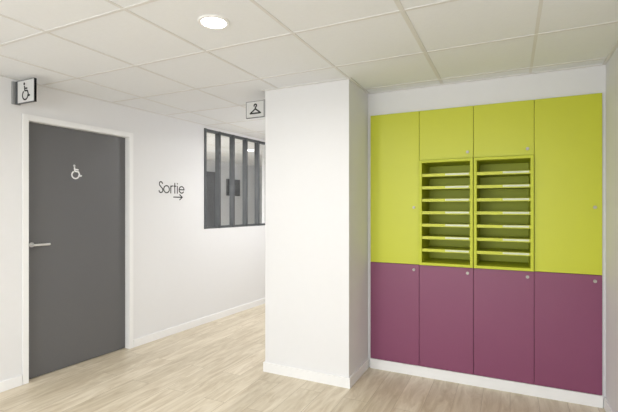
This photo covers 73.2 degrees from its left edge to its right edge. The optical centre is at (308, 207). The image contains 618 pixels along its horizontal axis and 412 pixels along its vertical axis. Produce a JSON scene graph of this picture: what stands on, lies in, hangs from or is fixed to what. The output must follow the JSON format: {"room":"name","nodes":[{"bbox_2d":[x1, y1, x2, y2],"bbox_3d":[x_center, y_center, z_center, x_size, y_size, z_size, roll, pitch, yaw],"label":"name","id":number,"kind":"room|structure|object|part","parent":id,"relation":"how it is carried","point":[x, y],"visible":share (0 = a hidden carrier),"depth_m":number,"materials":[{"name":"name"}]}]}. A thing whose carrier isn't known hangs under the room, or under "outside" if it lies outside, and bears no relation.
{"room":"office hallway","nodes":[
{"label":"office hallway","id":0,"kind":"room"},
{"bbox_2d":[0,76,264,381],"bbox_3d":[-2.375,0.202,3.463,0.140,2.477,10.800,0,0,30],"label":"wall","id":1,"kind":"structure","parent":0,"point":[184,271],"depth_m":4.55,"materials":[{"name":"paint"}]},
{"bbox_2d":[11,78,36,105],"bbox_3d":[-2.244,-0.920,3.290,0.262,0.180,0.060,0,0,26],"label":"restroom sign","id":2,"kind":"object","parent":1,"relation":"attached to","point":[23,91],"visible":1,"depth_m":3.28,"materials":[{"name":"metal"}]},
{"bbox_3d":[-2.236,-0.920,3.286,0.244,0.176,0.016,0,0,26],"label":"plate","id":3,"kind":"part","parent":2,"relation":"part of","materials":[{"name":"white plastic"}]},
{"bbox_2d":[22,113,132,384],"bbox_3d":[-2.073,0.335,3.838,0.011,2.210,1.040,0,0,30],"label":"door frame","id":4,"kind":"structure","parent":1,"relation":"attached to","point":[25,117],"depth_m":3.42,"materials":[{"name":"white wood"}]},
{"bbox_2d":[29,120,128,348],"bbox_3d":[-2.130,0.357,3.870,0.120,2.166,0.954,0,0,30],"label":"lining","id":5,"kind":"object","parent":1,"relation":"attached to","point":[125,137],"visible":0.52,"depth_m":4.26,"materials":[{"name":"white wood"}]},
{"bbox_2d":[29,122,124,378],"bbox_3d":[-2.140,0.357,3.876,0.040,2.154,0.942,0,0,30],"label":"leaf","id":6,"kind":"object","parent":5,"relation":"attached to","point":[77,281],"visible":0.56,"depth_m":3.82,"materials":[{"name":"grey laminate"}]},
{"bbox_2d":[71,165,81,178],"bbox_3d":[-2.141,-0.332,3.833,0.002,0.134,0.101,0,0,30],"label":"pictogram","id":7,"kind":"object","parent":6,"relation":"attached to","point":[79,175],"visible":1,"depth_m":3.82,"materials":[{"name":"white plastic"}]},
{"bbox_2d":[0,75,264,139],"bbox_3d":[-2.255,-1.034,3.510,0.028,0.006,10.600,0,0,30],"label":"trim","id":8,"kind":"structure","parent":1,"relation":"attached to","point":[0,75],"depth_m":4.18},
{"bbox_2d":[0,298,264,392],"bbox_3d":[-2.309,1.399,3.425,0.012,0.082,10.800,0,0,30],"label":"baseboard","id":9,"kind":"structure","parent":1,"relation":"attached to","point":[5,385],"depth_m":4.78,"materials":[{"name":"white wood"}]},
{"bbox_2d":[159,181,183,199],"bbox_3d":[-1.561,-0.194,4.737,0.001,0.210,0.376,0,0,30],"label":"exit lettering","id":10,"kind":"object","parent":1,"relation":"attached to","point":[181,197],"visible":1,"depth_m":4.77,"materials":[{"name":"grey paint"}]},
{"bbox_2d":[204,128,264,228],"bbox_3d":[-0.979,-0.367,5.798,0.072,1.258,1.396,0,0,30],"label":"frame","id":11,"kind":"object","parent":1,"relation":"attached to","point":[218,134],"visible":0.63,"depth_m":5.67,"materials":[{"name":"metal"}]},
{"bbox_2d":[207,160,261,224],"bbox_3d":[-2.497,0.202,8.436,0.091,2.477,7.100,0,0,30],"label":"wall","id":12,"kind":"structure","parent":0,"point":[210,163],"depth_m":9.77,"materials":[{"name":"white paint"}]},
{"bbox_2d":[207,171,214,225],"bbox_3d":[-2.138,-0.160,8.921,0.030,1.240,0.440,0,0,30],"label":"door","id":13,"kind":"structure","parent":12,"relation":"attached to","point":[210,175],"depth_m":8.94,"materials":[{"name":"metal"}]},
{"bbox_2d":[226,179,239,195],"bbox_3d":[-1.747,-0.470,9.591,0.040,0.380,0.450,0,0,30],"label":"wall screen","id":14,"kind":"object","parent":12,"relation":"attached to","point":[237,182],"visible":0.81,"depth_m":9.63,"materials":[{"name":"black plastic"}]},
{"bbox_2d":[0,304,605,411],"bbox_3d":[-0.075,1.490,3.979,9.600,0.100,13.900,0,0,26],"label":"floor","id":15,"kind":"structure","parent":0,"point":[216,365],"depth_m":3.32,"materials":[{"name":"brown wood"}]},
{"bbox_2d":[370,93,602,407],"bbox_3d":[1.427,0.306,3.562,1.733,2.268,0.464,0,0,26],"label":"storage cabinet","id":16,"kind":"object","parent":15,"relation":"on","point":[538,333],"visible":0.98,"depth_m":3.27,"materials":[{"name":"laminate"}]},
{"bbox_3d":[0.751,-0.172,3.657,0.430,1.312,0.019,0,0,26],"label":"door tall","id":17,"kind":"part","parent":16,"relation":"part of","materials":[{"name":"laminate"}]},
{"bbox_3d":[0.751,0.917,3.657,0.430,0.862,0.019,0,0,26],"label":"door","id":18,"kind":"part","parent":16,"relation":"part of","materials":[{"name":"laminate"}]},
{"bbox_3d":[1.140,-0.618,3.469,0.430,0.421,0.019,0,0,26],"label":"door","id":19,"kind":"part","parent":16,"relation":"part of","materials":[{"name":"laminate"}]},
{"bbox_3d":[1.140,0.917,3.469,0.430,0.862,0.019,0,0,26],"label":"door","id":20,"kind":"part","parent":16,"relation":"part of","materials":[{"name":"laminate"}]},
{"bbox_2d":[419,155,533,271],"bbox_3d":[1.404,0.040,3.518,0.859,0.887,0.380,0,0,26],"label":"mail sorter shelves","id":21,"kind":"object","parent":16,"relation":"in","point":[476,212],"visible":1,"depth_m":3.54,"materials":[{"name":"laminate"}]},
{"bbox_3d":[1.530,-0.618,3.281,0.430,0.421,0.019,0,0,26],"label":"door","id":22,"kind":"part","parent":16,"relation":"part of","materials":[{"name":"laminate"}]},
{"bbox_3d":[1.530,0.917,3.281,0.430,0.862,0.019,0,0,26],"label":"door","id":23,"kind":"part","parent":16,"relation":"part of","materials":[{"name":"laminate"}]},
{"bbox_3d":[1.919,-0.172,3.093,0.430,1.312,0.019,0,0,26],"label":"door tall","id":24,"kind":"part","parent":16,"relation":"part of","materials":[{"name":"laminate"}]},
{"bbox_3d":[1.919,0.917,3.093,0.430,0.862,0.019,0,0,26],"label":"door","id":25,"kind":"part","parent":16,"relation":"part of","materials":[{"name":"laminate"}]},
{"bbox_2d":[0,0,617,166],"bbox_3d":[-0.075,-1.087,3.979,9.600,0.100,13.900,0,0,26],"label":"ceiling","id":26,"kind":"structure","parent":0,"point":[122,35],"depth_m":2.64,"materials":[{"name":"tile"}]},
{"bbox_2d":[198,14,229,29],"bbox_3d":[-0.530,-1.033,2.316,0.176,0.008,0.176,0,0,26],"label":"recessed light","id":27,"kind":"object","parent":26,"relation":"in","point":[216,22],"depth_m":2.31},
{"bbox_2d":[0,0,617,158],"bbox_3d":[-1.106,-1.035,2.823,5.689,0.004,10.680,0,0,26],"label":"grid","id":28,"kind":"object","parent":26,"relation":"attached to","point":[401,10],"visible":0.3,"depth_m":2.66,"materials":[{"name":"white metal"}]},
{"bbox_2d":[265,79,367,377],"bbox_3d":[0.198,0.202,3.978,0.786,2.477,1.065,0,0,26],"label":"pillar","id":29,"kind":"structure","parent":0,"point":[316,135],"depth_m":3.50,"materials":[{"name":"paint"}]},
{"bbox_2d":[246,99,264,118],"bbox_3d":[-0.471,-0.885,3.740,0.210,0.150,0.052,0,0,26],"label":"sign","id":30,"kind":"object","parent":29,"relation":"attached to","point":[254,109],"visible":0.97,"depth_m":3.73,"materials":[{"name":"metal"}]},
{"bbox_2d":[263,358,368,388],"bbox_3d":[0.892,1.399,5.413,0.810,0.082,4.277,0,0,26],"label":"baseboard","id":31,"kind":"structure","parent":29,"relation":"attached to","point":[345,382],"depth_m":3.48,"materials":[{"name":"white wood"}]},
{"bbox_2d":[368,65,605,406],"bbox_3d":[1.515,0.202,3.616,1.900,2.477,0.570,0,0,26],"label":"wall","id":32,"kind":"structure","parent":0,"point":[587,80],"depth_m":3.30,"materials":[{"name":"paint"}]},
{"bbox_2d":[606,47,617,411],"bbox_3d":[0.662,0.202,-0.192,0.120,2.477,7.030,0,0,26],"label":"wall","id":33,"kind":"structure","parent":0,"point":[612,64],"depth_m":2.80,"materials":[{"name":"paint"}]},
{"bbox_2d":[262,40,617,93],"bbox_3d":[-0.531,-1.034,0.451,2.588,0.006,6.910,0,0,26],"label":"trim","id":34,"kind":"structure","parent":33,"relation":"attached to","point":[614,48],"depth_m":3.36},
{"bbox_2d":[604,397,612,411],"bbox_3d":[0.643,1.399,-0.080,0.012,0.082,6.815,0,0,26],"label":"baseboard","id":35,"kind":"structure","parent":33,"relation":"attached to","point":[607,407],"depth_m":2.91,"materials":[{"name":"white wood"}]},
{"label":"rose","id":36,"kind":"object","parent":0,"visible":0},
{"bbox_3d":[-2.309,0.310,3.483,0.046,0.018,0.018,0,0,30],"label":"handle neck","id":37,"kind":"object","parent":36,"relation":"attached to","visible":0},
{"bbox_2d":[33,243,50,245],"bbox_3d":[-2.260,0.310,3.523,0.021,0.021,0.132,0,0,30],"label":"lever","id":38,"kind":"object","parent":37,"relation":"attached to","point":[40,244],"visible":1,"depth_m":3.52,"materials":[{"name":"metal"}]}
]}

